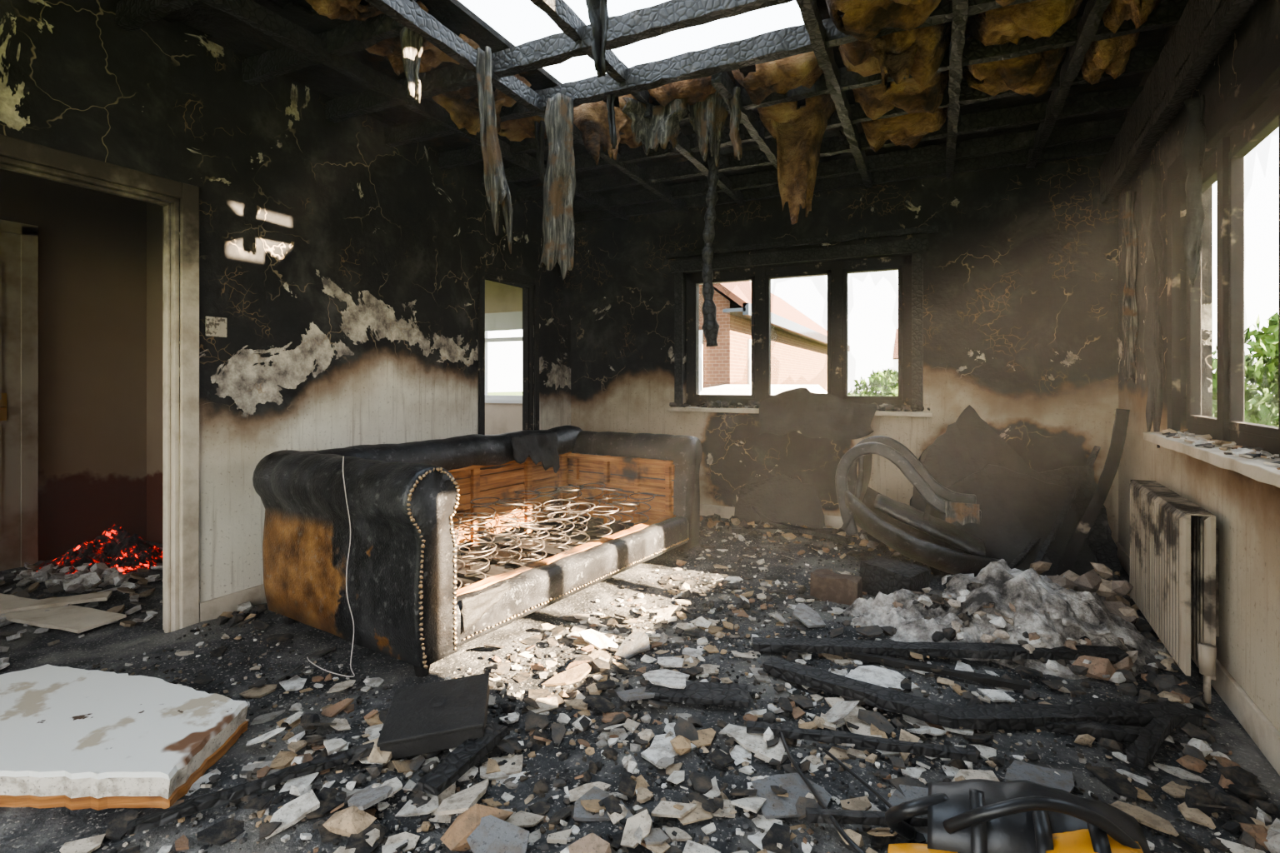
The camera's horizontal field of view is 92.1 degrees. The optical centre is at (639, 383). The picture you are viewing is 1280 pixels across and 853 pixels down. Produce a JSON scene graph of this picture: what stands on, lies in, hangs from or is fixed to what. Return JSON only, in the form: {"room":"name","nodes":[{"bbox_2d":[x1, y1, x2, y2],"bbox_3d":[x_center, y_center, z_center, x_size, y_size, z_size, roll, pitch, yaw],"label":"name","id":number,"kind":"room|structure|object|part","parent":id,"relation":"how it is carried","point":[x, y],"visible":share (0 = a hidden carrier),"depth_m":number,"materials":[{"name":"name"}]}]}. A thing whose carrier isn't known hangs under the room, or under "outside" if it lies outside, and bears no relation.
{"room":"fire-damaged room","nodes":[
{"label":"fire-damaged room","id":0,"kind":"room"},
{"bbox_2d":[0,169,146,561],"bbox_3d":[-4.318,-0.175,3.132,0.100,2.650,3.090,0,0,26],"label":"wall","id":1,"kind":"structure","parent":0,"point":[92,243],"depth_m":4.19,"materials":[{"name":"paint"}]},
{"bbox_2d":[0,219,38,571],"bbox_3d":[-4.041,0.075,3.470,0.105,2.150,1.000,0,0,26],"label":"door","id":2,"kind":"structure","parent":1,"relation":"in","point":[18,242],"depth_m":3.84,"materials":[{"name":"paint"}]},
{"bbox_2d":[146,202,162,544],"bbox_3d":[-3.332,-0.175,4.427,3.350,2.650,0.100,0,0,26],"label":"wall","id":3,"kind":"structure","parent":0,"point":[154,212],"depth_m":4.46,"materials":[{"name":"paint"}]},
{"bbox_2d":[0,0,570,629],"bbox_3d":[-1.948,-0.275,3.327,0.100,2.850,6.300,0,0,26],"label":"wall","id":4,"kind":"structure","parent":0,"point":[340,263],"depth_m":3.28,"materials":[{"name":"paint"}]},
{"bbox_2d":[0,134,199,633],"bbox_3d":[-2.363,0.113,2.467,0.140,2.075,1.040,0,0,26],"label":"door frame","id":5,"kind":"structure","parent":4,"relation":"attached to","point":[12,147],"depth_m":2.84,"materials":[{"name":"beige wood"}]},
{"bbox_2d":[205,316,226,337],"bbox_3d":[-2.047,-0.273,2.983,0.020,0.095,0.095,0,0,26],"label":"light switch","id":6,"kind":"object","parent":4,"relation":"attached to","point":[214,327],"visible":1,"depth_m":2.98,"materials":[{"name":"plastic"}]},
{"bbox_2d":[199,584,266,622],"bbox_3d":[-1.956,1.095,3.177,0.016,0.110,6.004,0,0,26],"label":"baseboard","id":7,"kind":"structure","parent":4,"relation":"attached to","point":[211,609],"depth_m":3.03,"materials":[{"name":"beige wood"}]},
{"bbox_2d":[478,263,539,434],"bbox_3d":[-1.110,0.120,5.065,0.140,2.060,0.780,0,0,26],"label":"door frame","id":8,"kind":"structure","parent":4,"relation":"attached to","point":[527,289],"depth_m":5.33,"materials":[{"name":"black wood"}]},
{"bbox_2d":[485,280,522,434],"bbox_3d":[-1.590,-0.175,8.039,3.350,2.650,0.100,0,0,26],"label":"wall","id":9,"kind":"structure","parent":0,"point":[500,418],"depth_m":8.09,"materials":[{"name":"paint"}]},
{"bbox_2d":[485,311,522,403],"bbox_3d":[-1.778,-0.335,8.075,0.900,1.190,0.138,0,0,26],"label":"window","id":10,"kind":"structure","parent":9,"relation":"in","point":[513,320],"depth_m":8.05,"materials":[{"name":"white paint"}]},
{"bbox_2d":[0,540,1279,785],"bbox_3d":[-1.146,1.225,3.551,8.050,0.150,7.800,0,0,26],"label":"floor","id":11,"kind":"structure","parent":0,"point":[31,651],"depth_m":2.79,"materials":[{"name":"brown wood"}]},
{"bbox_2d":[0,547,162,669],"bbox_3d":[-3.070,1.104,3.336,1.801,0.091,1.586,0,0,26],"label":"rubble","id":12,"kind":"object","parent":11,"relation":"on","point":[84,580],"visible":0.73,"depth_m":3.43,"materials":[{"name":"grey stone"}]},
{"bbox_2d":[0,590,112,614],"bbox_3d":[-3.085,1.106,3.042,0.721,0.030,0.126,0,0,-31],"label":"plank","id":13,"kind":"object","parent":12,"relation":"on","point":[103,596],"visible":1,"depth_m":3.10,"materials":[{"name":"beige wood"}]},
{"bbox_2d":[0,593,126,633],"bbox_3d":[-3.029,1.120,3.043,1.110,0.021,0.206,0,0,18],"label":"plank","id":14,"kind":"object","parent":12,"relation":"on","point":[76,619],"visible":0.84,"depth_m":2.94,"materials":[{"name":"beige wood"}]},
{"bbox_2d":[36,523,162,574],"bbox_3d":[-3.388,1.028,3.910,0.728,0.243,0.596,0,0,36],"label":"pile","id":15,"kind":"object","parent":11,"relation":"on","point":[116,547],"visible":0.9,"depth_m":3.85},
{"bbox_2d":[0,515,1279,852],"bbox_3d":[-0.055,1.055,2.303,4.160,0.184,5.900,0,0,26],"label":"ash layer","id":16,"kind":"object","parent":11,"relation":"on","point":[22,830],"depth_m":2.15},
{"bbox_2d":[0,664,248,810],"bbox_3d":[-1.810,1.072,1.928,1.147,0.119,0.597,0,0,1],"label":"slab","id":17,"kind":"object","parent":16,"relation":"on","point":[71,738],"visible":1,"depth_m":1.80,"materials":[{"name":"paint"}]},
{"bbox_2d":[125,741,374,836],"bbox_3d":[-0.979,1.094,1.721,0.368,0.033,0.625,0,0,26],"label":"plank","id":18,"kind":"object","parent":16,"relation":"on","point":[177,812],"depth_m":1.64,"materials":[{"name":"black wood"}]},
{"bbox_2d":[306,456,354,677],"bbox_3d":[-1.213,0.706,2.424,0.348,0.832,0.140,0,0,26],"label":"loose cable","id":19,"kind":"object","parent":16,"relation":"on","point":[342,457],"visible":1,"depth_m":2.45,"materials":[{"name":"beige plastic"}]},
{"bbox_2d":[376,673,489,759],"bbox_3d":[-0.648,1.062,1.973,0.312,0.126,0.270,0,0,-10],"label":"board","id":20,"kind":"object","parent":16,"relation":"on","point":[442,715],"visible":0.91,"depth_m":1.92,"materials":[{"name":"black wood"}]},
{"bbox_2d":[417,720,507,796],"bbox_3d":[-0.512,1.092,1.807,0.083,0.034,0.313,0,0,26],"label":"plank","id":21,"kind":"object","parent":16,"relation":"on","point":[462,758],"depth_m":1.77,"materials":[{"name":"black wood"}]},
{"bbox_2d":[252,425,702,677],"bbox_3d":[-0.689,0.734,3.584,1.208,0.833,2.420,0,0,33],"label":"sofa","id":22,"kind":"object","parent":16,"relation":"on","point":[456,541],"visible":1,"depth_m":2.88,"materials":[{"name":"leather"}]},
{"bbox_3d":[-0.674,0.756,3.590,0.943,0.548,1.944,0,0,33],"label":"wood frame","id":23,"kind":"part","parent":22,"relation":"part of","materials":[{"name":"brown wood"}]},
{"bbox_2d":[59,529,1268,852],"bbox_3d":[0.130,1.105,2.879,3.976,0.091,4.614,0,0,26],"label":"shard","id":24,"kind":"object","parent":16,"relation":"on","point":[776,838],"visible":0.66,"depth_m":1.86},
{"bbox_2d":[91,513,1279,852],"bbox_3d":[0.172,1.101,2.894,4.167,0.102,4.668,0,0,26],"label":"rubble","id":25,"kind":"object","parent":16,"relation":"on","point":[1255,835],"visible":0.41,"depth_m":1.95,"materials":[{"name":"grey concrete"}]},
{"bbox_2d":[265,603,1116,852],"bbox_3d":[0.381,1.107,2.131,2.886,0.099,1.463,0,0,-21],"label":"chunks","id":26,"kind":"object","parent":16,"relation":"on","point":[479,828],"visible":0.74,"depth_m":1.69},
{"bbox_2d":[643,680,748,707],"bbox_3d":[0.201,1.106,2.201,0.365,0.034,0.125,0,0,10],"label":"plank","id":27,"kind":"object","parent":16,"relation":"on","point":[694,692],"visible":0.91,"depth_m":2.17,"materials":[{"name":"brown wood"}]},
{"bbox_2d":[736,505,775,539],"bbox_3d":[0.928,1.045,4.596,0.326,0.158,0.488,0,0,26],"label":"cable","id":28,"kind":"object","parent":16,"relation":"on","point":[751,506],"visible":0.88,"depth_m":4.75,"materials":[{"name":"black plastic"}]},
{"bbox_2d":[734,474,825,528],"bbox_3d":[1.107,0.930,4.885,0.750,0.401,0.159,0,0,26],"label":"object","id":29,"kind":"object","parent":16,"relation":"on","point":[782,498],"visible":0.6,"depth_m":4.88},
{"bbox_3d":[1.107,0.930,4.885,0.750,0.401,0.159,0,0,26],"label":"panel","id":30,"kind":"part","parent":29,"relation":"part of","materials":[{"name":"wood"}]},
{"bbox_2d":[731,526,832,534],"bbox_3d":[1.053,1.099,4.599,0.729,0.053,0.066,0,0,10],"label":"plank","id":31,"kind":"object","parent":16,"relation":"on","point":[734,530],"visible":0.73,"depth_m":4.58,"materials":[{"name":"brown wood"}]},
{"bbox_2d":[770,521,850,542],"bbox_3d":[1.233,1.085,4.513,0.624,0.045,0.348,0,0,26],"label":"plank","id":32,"kind":"object","parent":16,"relation":"on","point":[802,530],"depth_m":4.43,"materials":[{"name":"brown wood"}]},
{"bbox_2d":[810,569,862,605],"bbox_3d":[1.032,1.075,3.244,0.242,0.153,0.142,0,0,30],"label":"brick","id":33,"kind":"object","parent":16,"relation":"on","point":[826,585],"visible":0.84,"depth_m":3.20,"materials":[{"name":"brown brick"}]},
{"bbox_2d":[779,731,894,852],"bbox_3d":[0.542,1.091,1.685,0.180,0.031,0.562,0,0,-10],"label":"cable","id":34,"kind":"object","parent":16,"relation":"on","point":[842,833],"visible":0.85,"depth_m":1.66,"materials":[{"name":"black plastic"}]},
{"bbox_2d":[746,720,976,763],"bbox_3d":[0.662,1.095,1.890,0.661,0.034,0.035,0,0,15],"label":"plank","id":35,"kind":"object","parent":16,"relation":"on","point":[937,751],"visible":0.98,"depth_m":1.87,"materials":[{"name":"brown wood"}]},
{"bbox_2d":[805,807,927,826],"bbox_3d":[0.772,1.095,1.543,0.697,0.034,0.030,0,0,5],"label":"plank","id":36,"kind":"object","parent":16,"relation":"on","point":[813,815],"visible":0.34,"depth_m":1.55,"materials":[{"name":"brown wood"}]},
{"bbox_3d":[1.358,1.054,3.298,0.214,0.180,0.292,0,0,-40],"label":"charred drawer","id":37,"kind":"part","parent":16,"relation":"part of","materials":[{"name":"black wood"}]},
{"bbox_2d":[831,652,1029,691],"bbox_3d":[1.100,1.105,2.395,0.701,0.032,0.036,0,0,28],"label":"plank","id":38,"kind":"object","parent":16,"relation":"on","point":[982,678],"visible":0.93,"depth_m":2.36,"materials":[{"name":"black wood"}]},
{"bbox_2d":[752,636,1129,661],"bbox_3d":[1.192,1.085,2.518,1.440,0.062,0.077,0,0,7],"label":"beam","id":39,"kind":"structure","parent":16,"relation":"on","point":[828,646],"depth_m":2.50,"materials":[{"name":"brown wood"}]},
{"bbox_2d":[762,656,1202,729],"bbox_3d":[1.124,1.098,2.118,1.397,0.054,0.315,0,0,16],"label":"beam","id":40,"kind":"structure","parent":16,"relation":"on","point":[988,717],"depth_m":2.04,"materials":[{"name":"black wood"}]},
{"bbox_2d":[842,559,1171,684],"bbox_3d":[1.615,0.983,2.783,1.357,0.334,0.884,0,0,3],"label":"mound","id":41,"kind":"object","parent":16,"relation":"on","point":[905,616],"visible":0.8,"depth_m":2.64,"materials":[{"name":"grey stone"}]},
{"bbox_2d":[911,590,1009,620],"bbox_3d":[1.591,1.034,2.833,0.649,0.130,0.471,0,0,26],"label":"sheets","id":42,"kind":"object","parent":41,"relation":"on","point":[915,592],"visible":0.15,"depth_m":2.90,"materials":[{"name":"grey paper"}]},
{"bbox_2d":[941,568,1110,635],"bbox_3d":[1.698,0.922,2.784,0.604,0.196,0.455,0,0,26],"label":"pile","id":43,"kind":"object","parent":41,"relation":"on","point":[1054,603],"visible":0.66,"depth_m":2.67,"materials":[{"name":"grey fabric"}]},
{"bbox_2d":[885,779,1150,852],"bbox_3d":[0.828,1.003,1.389,0.515,0.273,0.322,0,0,26],"label":"tool bag","id":44,"kind":"object","parent":16,"relation":"on","point":[972,816],"visible":1,"depth_m":1.33,"materials":[{"name":"black plastic"}]},
{"bbox_2d":[942,464,1097,575],"bbox_3d":[2.290,0.831,3.780,0.801,0.602,0.440,0,0,26],"label":"panel","id":45,"kind":"object","parent":16,"relation":"on","point":[1017,509],"depth_m":3.79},
{"bbox_2d":[1008,445,1100,569],"bbox_3d":[2.461,0.756,3.664,1.064,0.731,0.155,0,0,-33],"label":"charred batten","id":46,"kind":"object","parent":16,"relation":"on","point":[1082,476],"visible":0.69,"depth_m":3.62,"materials":[{"name":"black wood"}]},
{"bbox_2d":[969,705,1144,743],"bbox_3d":[1.351,1.105,1.996,0.505,0.040,0.055,0,0,18],"label":"plank","id":47,"kind":"object","parent":16,"relation":"on","point":[1117,732],"visible":0.56,"depth_m":1.95,"materials":[{"name":"black wood"}]},
{"bbox_2d":[1039,466,1123,572],"bbox_3d":[2.616,0.827,3.834,0.580,0.593,0.620,0,0,26],"label":"panel","id":48,"kind":"object","parent":16,"relation":"on","point":[1099,539],"depth_m":3.82,"materials":[{"name":"black"}]},
{"bbox_2d":[1126,700,1174,769],"bbox_3d":[1.623,1.096,1.937,0.448,0.043,0.045,0,0,-38],"label":"plank","id":49,"kind":"object","parent":16,"relation":"on","point":[1145,747],"visible":0.88,"depth_m":1.87,"materials":[{"name":"brown wood"}]},
{"bbox_2d":[835,435,1008,577],"bbox_3d":[1.730,0.780,3.829,0.928,0.850,0.749,0,0,26],"label":"armchair","id":50,"kind":"object","parent":11,"relation":"on","point":[917,535],"visible":0.95,"depth_m":3.68,"materials":[{"name":"metal"}]},
{"bbox_2d":[874,494,985,556],"bbox_3d":[1.781,0.870,3.808,0.600,0.303,0.351,0,0,26],"label":"seat cushion","id":51,"kind":"object","parent":50,"relation":"on","point":[941,530],"depth_m":3.71,"materials":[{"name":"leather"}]},
{"bbox_2d":[115,0,1189,224],"bbox_3d":[-0.033,-1.554,2.292,4.248,0.158,5.900,0,0,26],"label":"ceiling","id":52,"kind":"structure","parent":0,"point":[332,48],"depth_m":3.18,"materials":[{"name":"black wood"}]},
{"bbox_2d":[399,26,423,104],"bbox_3d":[-0.972,-1.355,2.640,0.092,0.313,0.097,0,0,-33],"label":"strip","id":53,"kind":"object","parent":52,"relation":"hanging from","point":[412,43],"visible":0.97,"depth_m":2.62,"materials":[{"name":"grey fabric"}]},
{"bbox_2d":[475,45,512,254],"bbox_3d":[-0.662,-1.060,2.813,0.160,0.942,0.075,0,0,26],"label":"strip","id":54,"kind":"object","parent":52,"relation":"hanging from","point":[497,188],"visible":1,"depth_m":2.81,"materials":[{"name":"grey fabric"}]},
{"bbox_2d":[534,120,544,182],"bbox_3d":[-0.583,-1.353,3.611,0.059,0.357,0.057,0,0,26],"label":"strip","id":55,"kind":"object","parent":52,"relation":"hanging from","point":[539,127],"visible":0.99,"depth_m":3.60,"materials":[{"name":"fabric"}]},
{"bbox_2d":[540,93,575,280],"bbox_3d":[-0.434,-1.030,3.244,0.192,0.962,0.092,0,0,-1],"label":"strip","id":56,"kind":"object","parent":52,"relation":"hanging from","point":[559,182],"visible":1,"depth_m":3.24,"materials":[{"name":"grey fabric"}]},
{"bbox_2d":[585,0,608,78],"bbox_3d":[-0.158,-1.383,2.343,0.088,0.435,0.080,0,0,-25],"label":"strip","id":57,"kind":"object","parent":52,"relation":"hanging from","point":[597,9],"visible":1,"depth_m":2.34,"materials":[{"name":"fabric"}]},
{"bbox_2d":[606,94,616,149],"bbox_3d":[-0.145,-1.389,3.242,0.066,0.323,0.065,0,0,26],"label":"strip","id":58,"kind":"object","parent":52,"relation":"hanging from","point":[610,101],"visible":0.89,"depth_m":3.23,"materials":[{"name":"fabric"}]},
{"bbox_2d":[161,0,1152,199],"bbox_3d":[-0.116,-1.644,2.338,4.060,0.044,5.930,0,0,26],"label":"remains","id":59,"kind":"object","parent":52,"relation":"attached to","point":[223,29],"depth_m":3.33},
{"bbox_2d":[686,90,728,166],"bbox_3d":[0.368,-1.385,3.392,0.232,0.377,0.173,0,0,26],"label":"hanging insulation","id":60,"kind":"object","parent":52,"relation":"hanging from","point":[707,117],"visible":0.92,"depth_m":3.38},
{"bbox_2d":[701,142,719,346],"bbox_3d":[0.400,-0.860,3.506,0.106,1.306,0.096,0,0,26],"label":"cable bundle","id":61,"kind":"object","parent":52,"relation":"hanging from","point":[710,327],"depth_m":3.48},
{"bbox_2d":[272,0,1169,185],"bbox_3d":[0.051,-1.715,2.235,4.650,0.030,6.470,0,0,26],"label":"ceiling","id":62,"kind":"structure","parent":52,"relation":"attached to","point":[456,17],"depth_m":3.39,"materials":[{"name":"brown wood"}]},
{"bbox_2d":[305,0,1160,152],"bbox_3d":[0.465,-1.495,2.905,3.389,0.352,2.774,0,0,26],"label":"insulation batts","id":63,"kind":"object","parent":52,"relation":"attached to","point":[921,96],"visible":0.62,"depth_m":2.94,"materials":[{"name":"fabric"}]},
{"bbox_2d":[441,98,504,135],"bbox_3d":[-0.888,-1.428,3.335,0.344,0.169,0.146,0,0,1],"label":"insulation","id":64,"kind":"object","parent":63,"relation":"hanging from","point":[467,117],"visible":0.66,"depth_m":3.33,"materials":[{"name":"fabric"}]},
{"bbox_2d":[573,100,628,164],"bbox_3d":[-0.233,-1.390,3.466,0.344,0.364,0.131,0,0,1],"label":"insulation","id":65,"kind":"object","parent":63,"relation":"hanging from","point":[591,118],"visible":0.79,"depth_m":3.44,"materials":[{"name":"fabric"}]},
{"bbox_2d":[621,96,689,155],"bbox_3d":[0.088,-1.410,3.400,0.375,0.287,0.140,0,0,2],"label":"insulation","id":66,"kind":"object","parent":63,"relation":"hanging from","point":[663,126],"visible":1,"depth_m":3.38},
{"bbox_2d":[770,110,827,224],"bbox_3d":[0.896,-1.204,3.476,0.328,0.618,0.166,0,0,4],"label":"insulation","id":67,"kind":"object","parent":63,"relation":"hanging from","point":[798,144],"visible":0.98,"depth_m":3.47,"materials":[{"name":"fabric"}]},
{"bbox_2d":[864,36,918,93],"bbox_3d":[1.125,-1.435,2.763,0.208,0.195,0.159,0,0,-26],"label":"insulation","id":68,"kind":"object","parent":63,"relation":"hanging from","point":[897,67],"visible":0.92,"depth_m":2.75,"materials":[{"name":"fabric"}]},
{"bbox_2d":[727,86,742,160],"bbox_3d":[0.490,-1.340,3.207,0.074,0.384,0.072,0,0,26],"label":"strip","id":69,"kind":"object","parent":52,"relation":"hanging from","point":[733,104],"visible":0.94,"depth_m":3.19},
{"bbox_2d":[570,154,1118,544],"bbox_3d":[1.447,-0.275,5.013,4.550,2.850,0.260,0,0,26],"label":"wall","id":70,"kind":"structure","parent":0,"point":[1021,265],"depth_m":4.51,"materials":[{"name":"paint"}]},
{"bbox_2d":[686,255,911,407],"bbox_3d":[1.243,-0.385,5.075,1.830,1.170,0.085,0,0,26],"label":"frame","id":71,"kind":"object","parent":70,"relation":"attached to","point":[837,272],"visible":0.74,"depth_m":4.97,"materials":[{"name":"black wood"}]},
{"bbox_2d":[666,407,932,417],"bbox_3d":[1.210,0.225,4.961,2.070,0.039,0.223,0,0,26],"label":"windowsill","id":72,"kind":"object","parent":70,"relation":"attached to","point":[896,413],"visible":0.64,"depth_m":5.01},
{"bbox_2d":[669,399,929,411],"bbox_3d":[1.205,0.172,4.951,2.065,0.070,0.236,0,0,26],"label":"rubble","id":73,"kind":"object","parent":72,"relation":"on","point":[718,403],"visible":0.47,"depth_m":5.10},
{"bbox_2d":[665,225,938,411],"bbox_3d":[1.202,-0.462,4.943,2.140,1.364,0.080,0,0,26],"label":"trim","id":74,"kind":"structure","parent":70,"relation":"attached to","point":[917,247],"depth_m":4.82,"materials":[{"name":"brown wood"}]},
{"bbox_2d":[758,387,876,440],"bbox_3d":[1.378,0.231,4.804,0.886,0.396,0.263,0,0,26],"label":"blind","id":75,"kind":"object","parent":70,"relation":"attached to","point":[815,415],"visible":1,"depth_m":4.73,"materials":[{"name":"fabric"}]},
{"bbox_2d":[700,504,1114,542],"bbox_3d":[1.236,1.095,4.962,4.184,0.110,0.016,0,0,26],"label":"baseboard","id":76,"kind":"structure","parent":70,"relation":"attached to","point":[836,522],"depth_m":5.20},
{"bbox_2d":[910,405,1049,519],"bbox_3d":[2.204,0.639,4.063,0.880,0.978,0.485,0,0,26],"label":"panel","id":77,"kind":"object","parent":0,"point":[968,445],"depth_m":4.17,"materials":[{"name":"black"}]},
{"bbox_2d":[1118,0,1279,733],"bbox_3d":[1.724,-0.275,1.397,0.110,2.850,6.031,0,0,29],"label":"wall","id":78,"kind":"structure","parent":0,"point":[1246,510],"depth_m":2.35,"materials":[{"name":"paint"}]},
{"bbox_2d":[1054,408,1129,575],"bbox_3d":[2.577,0.632,3.517,0.405,0.972,0.289,0,0,26],"label":"trim","id":79,"kind":"structure","parent":78,"relation":"attached to","point":[1095,505],"depth_m":3.56,"materials":[{"name":"black wood"}]},
{"bbox_2d":[1121,190,1138,383],"bbox_3d":[2.817,-0.549,3.547,0.062,1.102,0.075,0,0,-44],"label":"curtain remnant","id":80,"kind":"object","parent":78,"relation":"attached to","point":[1130,316],"visible":1,"depth_m":3.54,"materials":[{"name":"fabric"}]},
{"bbox_2d":[1140,164,1164,448],"bbox_3d":[2.506,-0.369,3.011,0.072,1.363,0.149,0,0,26],"label":"curtain remnant","id":81,"kind":"object","parent":78,"relation":"attached to","point":[1152,187],"visible":0.99,"depth_m":2.98,"materials":[{"name":"fabric"}]},
{"bbox_2d":[1129,480,1219,704],"bbox_3d":[2.250,0.814,2.601,0.144,0.672,1.015,0,0,30],"label":"radiator","id":82,"kind":"object","parent":78,"relation":"attached to","point":[1174,542],"visible":0.99,"depth_m":2.37,"materials":[{"name":"metal"}]},
{"bbox_2d":[1100,0,1258,204],"bbox_3d":[1.647,-1.288,1.489,0.124,0.294,5.932,0,0,29],"label":"beam","id":83,"kind":"structure","parent":78,"relation":"attached to","point":[1204,28],"depth_m":2.54,"materials":[{"name":"brown wood"}]},
{"bbox_2d":[1181,95,1206,287],"bbox_3d":[2.119,-0.727,2.361,0.066,0.730,0.055,0,0,26],"label":"curtain remnant","id":84,"kind":"object","parent":78,"relation":"attached to","point":[1194,141],"visible":1,"depth_m":2.35,"materials":[{"name":"fabric"}]},
{"bbox_2d":[1115,542,1279,775],"bbox_3d":[1.664,1.095,1.420,0.016,0.110,5.995,0,0,29],"label":"baseboard","id":85,"kind":"structure","parent":78,"relation":"attached to","point":[1262,732],"depth_m":2.04,"materials":[{"name":"beige wood"}]},
{"bbox_2d":[1143,431,1279,488],"bbox_3d":[1.949,0.250,1.985,0.155,0.045,2.122,0,0,29],"label":"windowsill","id":86,"kind":"object","parent":78,"relation":"attached to","point":[1254,468],"visible":0.76,"depth_m":1.96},
{"bbox_2d":[1160,428,1279,469],"bbox_3d":[1.961,0.214,2.016,0.149,0.026,1.702,0,0,30],"label":"rubble","id":87,"kind":"object","parent":86,"relation":"on","point":[1249,452],"visible":0.99,"depth_m":2.15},
{"bbox_2d":[1167,38,1279,431],"bbox_3d":[1.962,-0.380,1.968,0.030,1.220,2.015,0,0,29],"label":"trim","id":88,"kind":"structure","parent":78,"relation":"attached to","point":[1266,72],"depth_m":2.77,"materials":[{"name":"paint"}]},
{"bbox_2d":[1186,79,1279,457],"bbox_3d":[2.003,-0.340,1.949,0.060,1.140,1.855,0,0,29],"label":"frame","id":89,"kind":"object","parent":78,"relation":"attached to","point":[1225,167],"visible":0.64,"depth_m":2.26,"materials":[{"name":"paint"}]},
{"label":"outside","id":90,"kind":"structure","parent":0,"visible":0},
{"bbox_2d":[487,391,1278,423],"bbox_3d":[13.033,1.400,27.021,120.000,0.100,120.000,0,0,26],"label":"ground","id":91,"kind":"structure","parent":90,"point":[507,393],"depth_m":74.01,"materials":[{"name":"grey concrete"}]},
{"bbox_2d":[699,285,827,392],"bbox_3d":[2.413,-0.825,17.433,4.200,4.450,12.500,0,0,26],"label":"brick wall","id":92,"kind":"structure","parent":91,"relation":"on","point":[794,360],"depth_m":11.71,"materials":[{"name":"brick"}]},
{"bbox_2d":[699,302,849,393],"bbox_3d":[3.787,-0.500,16.770,2.050,1.700,13.300,0,0,26],"label":"gutter","id":93,"kind":"object","parent":92,"relation":"attached to","point":[777,322],"visible":0.36,"depth_m":11.95,"materials":[{"name":"white paint"}]},
{"bbox_2d":[699,385,827,394],"bbox_3d":[1.669,0.683,8.410,1.700,1.325,3.510,0,0,26],"label":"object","id":94,"kind":"structure","parent":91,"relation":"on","point":[723,389],"depth_m":8.13,"materials":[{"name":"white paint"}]},
{"bbox_2d":[848,368,898,396],"bbox_3d":[5.068,0.533,12.535,2.652,1.698,2.696,0,0,26],"label":"bush","id":95,"kind":"object","parent":91,"relation":"on","point":[884,382],"visible":0.22,"depth_m":12.38,"materials":[{"name":"green plant"}]},
{"bbox_2d":[892,329,898,359],"bbox_3d":[20.933,-1.075,37.644,9.800,4.850,6.851,0,0,26],"label":"house","id":96,"kind":"structure","parent":91,"relation":"on","point":[895,357],"depth_m":37.66,"materials":[{"name":"tile"}]},
{"bbox_2d":[1212,311,1278,426],"bbox_3d":[9.348,0.163,8.797,3.002,2.491,3.049,0,0,26],"label":"tree","id":97,"kind":"object","parent":91,"relation":"on","point":[1266,345],"visible":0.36,"depth_m":8.77,"materials":[{"name":"green plant"}]},
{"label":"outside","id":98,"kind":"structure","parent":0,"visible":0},
{"bbox_2d":[713,281,827,335],"bbox_3d":[2.413,-2.250,17.433,5.060,1.980,13.300,0,0,26],"label":"roof","id":99,"kind":"structure","parent":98,"point":[740,292],"depth_m":15.19,"materials":[{"name":"tile"}]}
]}

